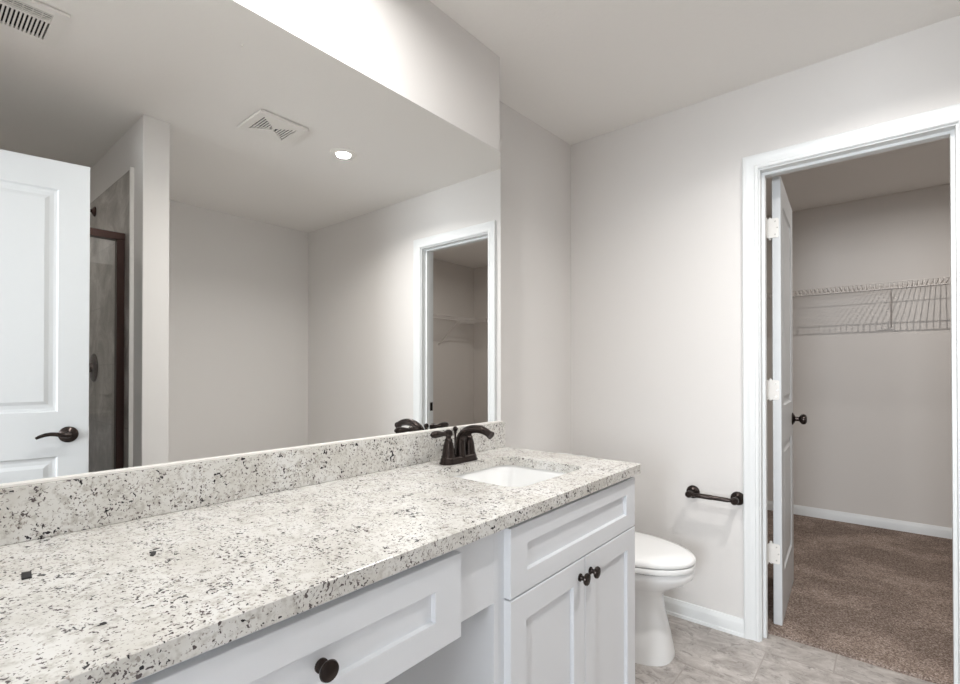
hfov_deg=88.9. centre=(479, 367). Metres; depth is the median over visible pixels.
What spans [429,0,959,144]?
ceiling
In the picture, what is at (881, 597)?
floor
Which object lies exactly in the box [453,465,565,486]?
undermount sink
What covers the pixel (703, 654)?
floor
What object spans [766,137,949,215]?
ceiling
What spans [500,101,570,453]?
wall
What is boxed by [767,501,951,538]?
baseboard
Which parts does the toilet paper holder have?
post, post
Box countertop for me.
[0,447,640,683]
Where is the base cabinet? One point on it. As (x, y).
(562, 611)
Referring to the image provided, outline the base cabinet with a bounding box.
[385,477,634,683]
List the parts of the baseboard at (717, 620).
shoe moulding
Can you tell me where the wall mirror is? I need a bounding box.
[0,0,502,487]
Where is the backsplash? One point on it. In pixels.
(40, 510)
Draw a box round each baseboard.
[664,596,743,637]
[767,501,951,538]
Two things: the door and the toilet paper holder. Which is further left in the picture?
the toilet paper holder
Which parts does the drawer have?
knob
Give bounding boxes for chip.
[21,571,31,579]
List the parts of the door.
handle, knob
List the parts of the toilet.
seat, bowl, lid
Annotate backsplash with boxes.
[0,422,504,545]
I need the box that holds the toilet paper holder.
[685,485,742,504]
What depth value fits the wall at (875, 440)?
3.65 m
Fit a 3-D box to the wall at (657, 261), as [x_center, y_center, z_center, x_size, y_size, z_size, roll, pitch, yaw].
[1.696,-0.050,1.812,3.335,2.475,0.115,0,-1,40]
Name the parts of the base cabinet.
frame, door, false drawer, knob, knob, door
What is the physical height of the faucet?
0.128 m
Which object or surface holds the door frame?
attached to the wall at (657, 261)
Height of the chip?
0.002 m
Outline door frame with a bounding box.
[742,103,959,683]
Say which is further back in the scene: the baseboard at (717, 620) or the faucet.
the baseboard at (717, 620)
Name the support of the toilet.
on the floor at (703, 654)
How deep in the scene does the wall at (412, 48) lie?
1.60 m
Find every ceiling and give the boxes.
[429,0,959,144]
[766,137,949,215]
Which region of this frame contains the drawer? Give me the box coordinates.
[129,534,493,683]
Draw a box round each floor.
[635,614,934,683]
[767,510,952,683]
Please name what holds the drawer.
attached to the countertop
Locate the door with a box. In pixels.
[766,176,806,625]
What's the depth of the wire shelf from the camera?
3.47 m
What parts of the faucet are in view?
lever, handle, lift rod, plate, handle, spout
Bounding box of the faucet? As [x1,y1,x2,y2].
[430,425,493,464]
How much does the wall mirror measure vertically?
1.084 m
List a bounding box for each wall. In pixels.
[233,0,499,150]
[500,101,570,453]
[571,15,959,618]
[766,184,951,527]
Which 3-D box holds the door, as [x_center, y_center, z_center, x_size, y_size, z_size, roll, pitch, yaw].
[1.528,0.149,2.435,0.106,2.052,0.695,0,-1,40]
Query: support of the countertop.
on the base cabinet
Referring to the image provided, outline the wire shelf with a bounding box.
[766,276,950,329]

